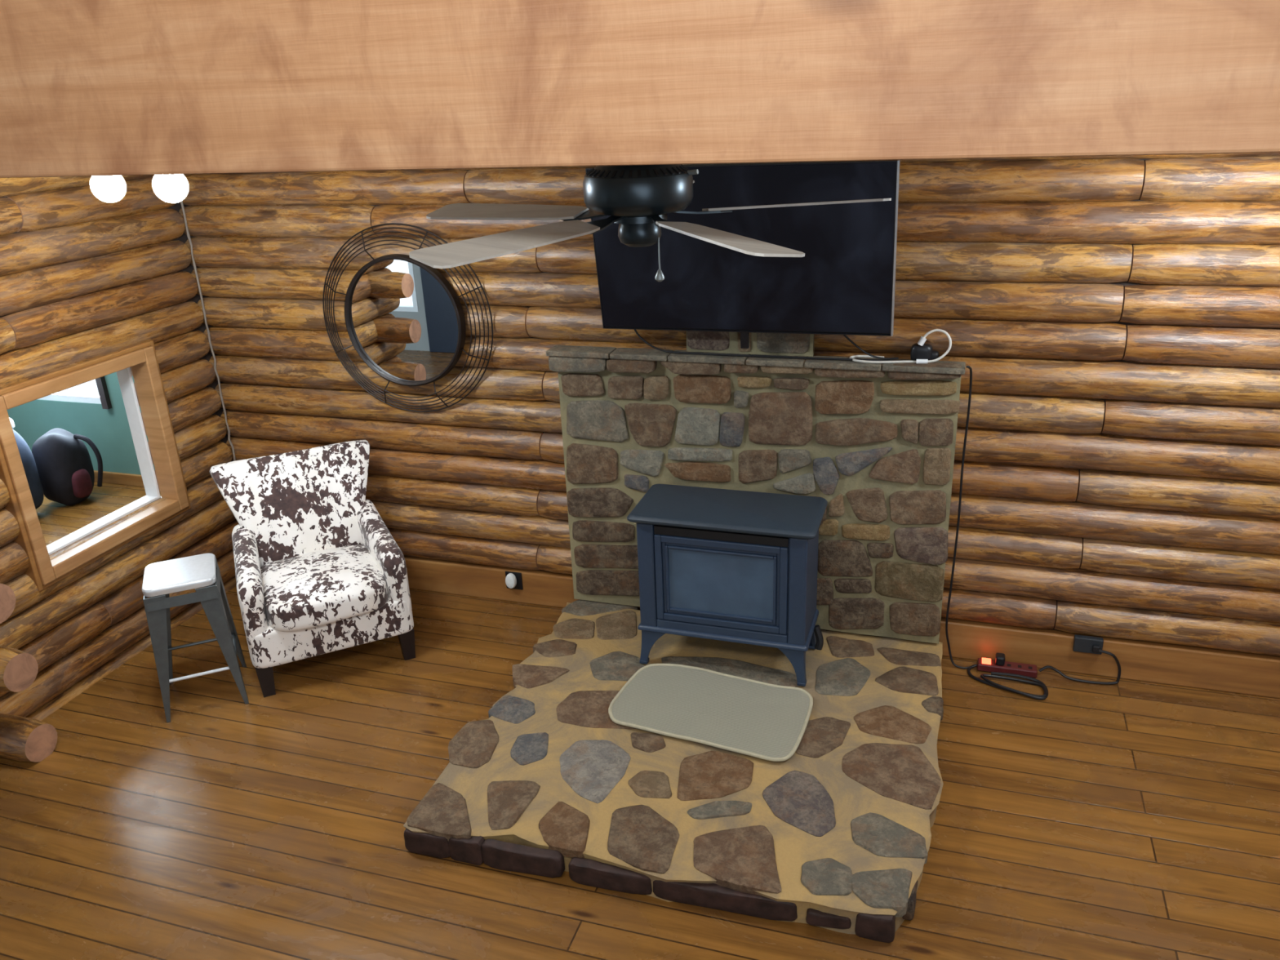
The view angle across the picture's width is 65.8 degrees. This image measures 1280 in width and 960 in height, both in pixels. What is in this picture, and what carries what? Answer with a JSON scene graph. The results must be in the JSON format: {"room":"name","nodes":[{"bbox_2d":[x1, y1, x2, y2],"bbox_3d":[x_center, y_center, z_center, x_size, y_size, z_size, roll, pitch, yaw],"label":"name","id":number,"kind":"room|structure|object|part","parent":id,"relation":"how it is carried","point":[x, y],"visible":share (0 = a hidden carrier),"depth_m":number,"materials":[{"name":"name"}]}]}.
{"room":"living room","nodes":[
{"label":"living room","id":0,"kind":"room"},
{"bbox_2d":[7,372,155,475],"bbox_3d":[-3.912,-1.135,6.825,3.760,2.430,0.125,5,23,17],"label":"wall","id":1,"kind":"structure","parent":0,"point":[109,430],"depth_m":7.09,"materials":[{"name":"teal paint"}]},
{"bbox_2d":[39,376,111,408],"bbox_3d":[-4.210,-1.109,6.885,1.020,1.200,0.100,5,23,17],"label":"window","id":2,"kind":"structure","parent":1,"relation":"in","point":[103,398],"depth_m":6.99,"materials":[{"name":"white paint"}]},
{"bbox_3d":[-4.203,-1.113,6.907,0.920,1.150,0.055,5,23,17],"label":"sash","id":3,"kind":"part","parent":2,"relation":"part of","materials":[{"name":"white paint"}]},
{"bbox_3d":[-4.219,-1.098,6.859,1.020,1.200,0.040,5,23,17],"label":"casing","id":4,"kind":"part","parent":2,"relation":"part of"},
{"bbox_2d":[93,470,143,486],"bbox_3d":[-3.888,-0.020,7.195,3.760,0.085,0.024,5,23,17],"label":"baseboard","id":5,"kind":"structure","parent":1,"relation":"attached to","point":[130,479],"depth_m":7.14,"materials":[{"name":"brown wood"}]},
{"bbox_2d":[0,174,238,762],"bbox_3d":[-2.880,-0.267,4.579,1.196,2.642,2.060,5,23,17],"label":"wall","id":6,"kind":"structure","parent":0,"point":[83,277],"depth_m":4.58,"materials":[{"name":"brown wood"}]},
{"bbox_2d":[0,340,191,591],"bbox_3d":[-2.592,-0.102,4.627,0.191,0.898,0.948,5,23,17],"label":"window","id":7,"kind":"structure","parent":6,"relation":"in","point":[44,571],"depth_m":4.71,"materials":[{"name":"brown wood"}]},
{"bbox_2d":[0,481,1279,959],"bbox_3d":[-1.960,1.599,3.134,10.700,0.060,7.700,5,23,17],"label":"floor","id":8,"kind":"structure","parent":0,"point":[1127,819],"depth_m":3.65,"materials":[{"name":"brown wood"}]},
{"bbox_2d":[9,417,43,509],"bbox_3d":[-4.380,-0.075,6.532,0.730,0.736,0.420,5,23,17],"label":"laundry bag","id":9,"kind":"object","parent":8,"relation":"on","point":[28,463],"visible":0.37,"depth_m":6.51,"materials":[{"name":"blue fabric"}]},
{"bbox_2d":[31,427,102,505],"bbox_3d":[-3.933,-0.090,6.802,0.376,0.522,0.300,5,23,17],"label":"backpack","id":10,"kind":"object","parent":8,"relation":"on","point":[63,460],"visible":0.98,"depth_m":6.72,"materials":[{"name":"fabric"}]},
{"bbox_2d":[142,553,248,722],"bbox_3d":[-2.013,0.694,4.466,0.344,0.636,0.344,-11,23,-20],"label":"metal stool","id":11,"kind":"object","parent":8,"relation":"on","point":[161,579],"visible":1,"depth_m":4.32,"materials":[{"name":"metal"}]},
{"bbox_3d":[-2.075,0.769,4.334,0.114,0.600,0.114,-11,23,-20],"label":"leg","id":12,"kind":"part","parent":11,"relation":"part of","materials":[{"name":"grey metal"}]},
{"bbox_3d":[-2.162,0.693,4.533,0.114,0.600,0.114,-11,23,-20],"label":"leg","id":13,"kind":"part","parent":11,"relation":"part of","materials":[{"name":"grey metal"}]},
{"bbox_3d":[-2.025,0.414,4.354,0.294,0.034,0.294,-11,23,-20],"label":"seat","id":14,"kind":"part","parent":11,"relation":"part of","materials":[{"name":"metal"}]},
{"bbox_3d":[-1.863,0.729,4.412,0.114,0.600,0.114,-11,23,-20],"label":"leg","id":15,"kind":"part","parent":11,"relation":"part of","materials":[{"name":"grey metal"}]},
{"bbox_3d":[-1.950,0.653,4.611,0.114,0.600,0.114,-11,23,-20],"label":"leg","id":16,"kind":"part","parent":11,"relation":"part of","materials":[{"name":"grey metal"}]},
{"bbox_2d":[209,440,415,697],"bbox_3d":[-1.559,0.402,4.764,0.763,0.921,0.788,-12,24,-22],"label":"armchair","id":17,"kind":"object","parent":8,"relation":"on","point":[319,571],"visible":1,"depth_m":4.71,"materials":[{"name":"fabric"}]},
{"bbox_3d":[-1.814,0.524,4.633,0.109,0.481,0.598,-11,23,-20],"label":"arm","id":18,"kind":"part","parent":17,"relation":"part of","materials":[{"name":"fabric"}]},
{"bbox_3d":[-1.715,0.912,4.537,0.072,0.155,0.072,-12,24,-22],"label":"leg","id":19,"kind":"part","parent":17,"relation":"part of","materials":[{"name":"brown wood"}]},
{"bbox_3d":[-1.678,0.234,4.960,0.776,0.757,0.255,-12,24,-22],"label":"backrest","id":20,"kind":"part","parent":17,"relation":"part of","materials":[{"name":"fabric"}]},
{"bbox_2d":[260,544,387,631],"bbox_3d":[-1.509,0.492,4.691,0.550,0.182,0.565,-12,24,-22],"label":"seat cushion","id":21,"kind":"object","parent":17,"relation":"on","point":[307,588],"depth_m":4.54,"materials":[{"name":"fabric"}]},
{"bbox_3d":[-1.544,0.606,4.829,0.744,0.197,0.655,-12,24,-22],"label":"seat","id":22,"kind":"part","parent":17,"relation":"part of","materials":[{"name":"fabric"}]},
{"bbox_3d":[-1.265,0.408,4.865,0.109,0.481,0.598,-13,24,-25],"label":"arm","id":23,"kind":"part","parent":17,"relation":"part of","materials":[{"name":"fabric"}]},
{"bbox_3d":[-1.127,0.788,4.786,0.072,0.155,0.072,-12,24,-22],"label":"leg","id":24,"kind":"part","parent":17,"relation":"part of","materials":[{"name":"brown wood"}]},
{"bbox_2d":[403,600,943,942],"bbox_3d":[0.262,1.023,4.096,1.947,0.126,1.842,5,23,17],"label":"stone hearth","id":25,"kind":"object","parent":8,"relation":"on","point":[835,835],"visible":0.96,"depth_m":3.66,"materials":[{"name":"brown stone"}]},
{"bbox_2d":[608,663,813,761],"bbox_3d":[0.296,0.940,4.106,0.811,0.019,0.503,7,24,23],"label":"mat","id":26,"kind":"object","parent":25,"relation":"on","point":[765,721],"visible":1,"depth_m":4.08,"materials":[{"name":"beige fabric"}]},
{"bbox_2d":[626,484,827,686],"bbox_3d":[0.400,0.454,4.351,0.818,0.732,0.384,5,23,17],"label":"gas stove","id":27,"kind":"object","parent":25,"relation":"on","point":[733,566],"visible":1,"depth_m":4.20,"materials":[{"name":"metal"}]},
{"bbox_3d":[0.071,0.734,4.442,0.130,0.170,0.095,5,23,17],"label":"leg","id":28,"kind":"part","parent":27,"relation":"part of","materials":[{"name":"metal"}]},
{"bbox_3d":[0.342,0.440,4.195,0.570,0.404,0.024,5,23,17],"label":"door","id":29,"kind":"part","parent":27,"relation":"part of","materials":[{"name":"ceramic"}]},
{"bbox_3d":[0.343,0.438,4.200,0.458,0.292,0.007,5,23,17],"label":"door glass","id":30,"kind":"part","parent":27,"relation":"part of","materials":[{"name":"grey glass"}]},
{"bbox_3d":[0.377,0.134,4.227,0.798,0.043,0.384,5,23,17],"label":"plate","id":31,"kind":"part","parent":27,"relation":"part of","materials":[{"name":"metal"}]},
{"bbox_3d":[0.657,0.783,4.259,0.130,0.170,0.095,5,23,17],"label":"leg","id":32,"kind":"part","parent":27,"relation":"part of","materials":[{"name":"metal"}]},
{"bbox_3d":[0.733,0.692,4.478,0.130,0.170,0.095,5,23,17],"label":"leg","id":33,"kind":"part","parent":27,"relation":"part of","materials":[{"name":"metal"}]},
{"bbox_2d":[546,161,965,644],"bbox_3d":[0.460,-0.393,4.348,1.826,2.292,0.124,5,23,17],"label":"stone chimney","id":34,"kind":"object","parent":25,"relation":"on","point":[876,442],"visible":0.71,"depth_m":4.41,"materials":[{"name":"brown stone"}]},
{"bbox_2d":[585,160,899,348],"bbox_3d":[0.413,-0.910,4.062,1.250,0.766,0.174,5,23,17],"label":"television","id":35,"kind":"object","parent":34,"relation":"attached to","point":[844,282],"visible":0.9,"depth_m":3.98,"materials":[{"name":"black plastic"}]},
{"bbox_3d":[0.446,-0.603,4.205,0.033,0.085,0.022,4,30,18],"label":"hanging pull","id":36,"kind":"part","parent":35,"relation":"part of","materials":[{"name":"black plastic"}]},
{"bbox_3d":[0.991,-0.888,3.838,0.007,0.690,0.025,4,30,17],"label":"trim","id":37,"kind":"part","parent":35,"relation":"part of","materials":[{"name":"silver metal"}]},
{"bbox_2d":[634,329,902,360],"bbox_3d":[0.522,-0.599,4.230,1.175,0.151,0.027,4,23,16],"label":"cable","id":38,"kind":"object","parent":34,"relation":"on","point":[635,331],"visible":0.91,"depth_m":4.25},
{"bbox_2d":[843,334,898,359],"bbox_3d":[0.927,-0.597,4.126,0.304,0.191,0.016,4,23,15],"label":"cable","id":39,"kind":"object","parent":34,"relation":"on","point":[845,335],"visible":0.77,"depth_m":4.14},
{"bbox_2d":[848,328,951,363],"bbox_3d":[1.073,-0.558,4.081,0.408,0.142,0.098,5,23,17],"label":"charging cable","id":40,"kind":"object","parent":34,"relation":"on","point":[922,340],"visible":1,"depth_m":4.04,"materials":[{"name":"white plastic"}]},
{"bbox_2d":[910,342,939,361],"bbox_3d":[1.174,-0.525,4.075,0.114,0.077,0.065,5,23,17],"label":"power adapter","id":41,"kind":"object","parent":34,"relation":"on","point":[917,352],"visible":0.88,"depth_m":4.05,"materials":[{"name":"black plastic"}]},
{"bbox_2d":[945,365,977,669],"bbox_3d":[1.423,0.190,4.275,0.177,1.439,0.071,-5,22,-7],"label":"cable","id":42,"kind":"object","parent":34,"relation":"hanging from","point":[967,366],"visible":1,"depth_m":4.28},
{"bbox_2d":[967,664,1048,699],"bbox_3d":[1.635,0.894,4.405,0.358,0.025,0.150,12,26,32],"label":"coiled cable","id":43,"kind":"object","parent":8,"relation":"on","point":[985,681],"visible":1,"depth_m":4.40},
{"bbox_2d":[977,649,1120,684],"bbox_3d":[1.824,0.807,4.409,0.597,0.169,0.060,5,23,17],"label":"power strip","id":44,"kind":"object","parent":8,"relation":"on","point":[987,664],"visible":1,"depth_m":4.44,"materials":[{"name":"red plastic"}]},
{"bbox_2d":[982,657,991,664],"bbox_3d":[1.577,0.825,4.502,0.040,0.007,0.046,5,23,17],"label":"switch","id":45,"kind":"object","parent":44,"relation":"attached to","point":[984,660],"depth_m":4.49,"materials":[{"name":"red"}]},
{"bbox_2d":[995,652,1004,666],"bbox_3d":[1.631,0.811,4.477,0.040,0.044,0.048,5,23,17],"label":"plug","id":46,"kind":"object","parent":44,"relation":"attached to","point":[999,657],"visible":1,"depth_m":4.46,"materials":[{"name":"black plastic"}]},
{"bbox_3d":[1.950,0.815,4.375,0.335,0.169,0.034,5,23,17],"label":"cord","id":47,"kind":"part","parent":44,"relation":"part of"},
{"bbox_2d":[0,0,1279,177],"bbox_3d":[-0.314,-0.914,1.859,8.800,0.620,0.101,4,23,15],"label":"ceiling beam","id":48,"kind":"structure","parent":0,"point":[88,87],"depth_m":1.80,"materials":[{"name":"brown wood"}]},
{"bbox_2d":[178,152,1279,656],"bbox_3d":[0.688,-0.426,4.429,6.350,2.530,0.168,5,23,17],"label":"wall","id":49,"kind":"structure","parent":0,"point":[1115,320],"depth_m":4.19,"materials":[{"name":"brown wood"}]},
{"bbox_2d":[180,200,235,461],"bbox_3d":[-2.267,-0.572,5.295,0.025,2.350,0.020,5,23,17],"label":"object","id":50,"kind":"structure","parent":49,"relation":"attached to","point":[181,202],"depth_m":5.20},
{"bbox_2d":[322,222,493,412],"bbox_3d":[-1.146,-0.766,4.792,0.930,0.930,0.056,5,23,17],"label":"round mirror","id":51,"kind":"object","parent":49,"relation":"attached to","point":[403,317],"visible":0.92,"depth_m":4.79,"materials":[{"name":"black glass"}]},
{"bbox_3d":[-1.144,-0.768,4.798,0.600,0.600,0.006,5,23,17],"label":"glass","id":52,"kind":"part","parent":51,"relation":"part of","materials":[{"name":"white mirror"}]},
{"bbox_2d":[505,571,523,590],"bbox_3d":[-0.672,0.538,5.209,0.094,0.100,0.047,5,23,17],"label":"plug","id":53,"kind":"object","parent":49,"relation":"attached to","point":[513,580],"visible":1,"depth_m":5.20,"materials":[{"name":"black plastic"}]},
{"bbox_2d":[404,555,1279,698],"bbox_3d":[0.753,0.670,4.842,6.300,0.186,0.082,5,23,17],"label":"baseboard","id":54,"kind":"structure","parent":49,"relation":"attached to","point":[1197,667],"depth_m":4.46,"materials":[{"name":"brown wood"}]},
{"bbox_2d":[1072,634,1103,654],"bbox_3d":[1.979,0.732,4.366,0.117,0.072,0.052,5,23,17],"label":"outlet box","id":55,"kind":"object","parent":49,"relation":"attached to","point":[1082,643],"visible":0.94,"depth_m":4.36,"materials":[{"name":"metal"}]},
{"bbox_3d":[0.277,-1.115,2.947,6.560,0.080,2.566,5,23,17],"label":"ceiling","id":56,"kind":"structure","parent":0,"visible":0},
{"bbox_2d":[89,173,188,203],"bbox_3d":[-1.691,-1.044,3.354,0.476,0.200,0.112,6,23,21],"label":"ceiling light","id":57,"kind":"object","parent":56,"relation":"attached to","point":[172,188],"visible":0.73,"depth_m":3.34,"materials":[{"name":"white glass"}]},
{"bbox_2d":[89,175,126,202],"bbox_3d":[-1.846,-1.052,3.418,0.112,0.180,0.112,5,23,17],"label":"bulb","id":58,"kind":"object","parent":57,"relation":"attached to","point":[108,188],"depth_m":3.40,"materials":[{"name":"white glass"}]},
{"bbox_2d":[151,173,188,203],"bbox_3d":[-1.581,-1.022,3.316,0.112,0.180,0.112,5,23,17],"label":"bulb","id":59,"kind":"object","parent":57,"relation":"attached to","point":[172,188],"depth_m":3.29,"materials":[{"name":"white glass"}]},
{"bbox_2d":[408,164,891,281],"bbox_3d":[-0.015,-0.694,2.519,1.242,0.360,1.235,5,23,17],"label":"ceiling fan","id":60,"kind":"object","parent":56,"relation":"hanging from","point":[639,198],"visible":0.82,"depth_m":2.36,"materials":[{"name":"metal"}]},
{"bbox_3d":[-0.294,-0.539,2.241,0.475,0.041,0.133,-22,29,-40],"label":"blade","id":61,"kind":"part","parent":60,"relation":"part of","materials":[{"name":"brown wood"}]},
{"bbox_3d":[-0.362,-0.724,2.676,0.475,0.030,0.133,9,24,26],"label":"blade","id":62,"kind":"part","parent":60,"relation":"part of","materials":[{"name":"brown wood"}]},
{"bbox_3d":[0.049,-0.576,2.503,0.005,0.083,0.004,5,23,17],"label":"pull chain","id":63,"kind":"part","parent":60,"relation":"part of","materials":[{"name":"grey metal"}]},
{"bbox_2d":[687,168,698,175],"bbox_3d":[0.129,-0.751,2.412,0.027,0.015,0.012,9,24,26],"label":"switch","id":64,"kind":"object","parent":60,"relation":"attached to","point":[695,171],"depth_m":2.41,"materials":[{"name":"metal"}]},
{"bbox_3d":[0.178,-0.527,2.156,0.134,0.035,0.475,-12,24,-24],"label":"blade","id":65,"kind":"part","parent":60,"relation":"part of","materials":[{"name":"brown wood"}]},
{"bbox_3d":[0.401,-0.707,2.541,0.475,0.021,0.134,-5,22,-7],"label":"blade","id":66,"kind":"part","parent":60,"relation":"part of","materials":[{"name":"brown wood"}]}
]}

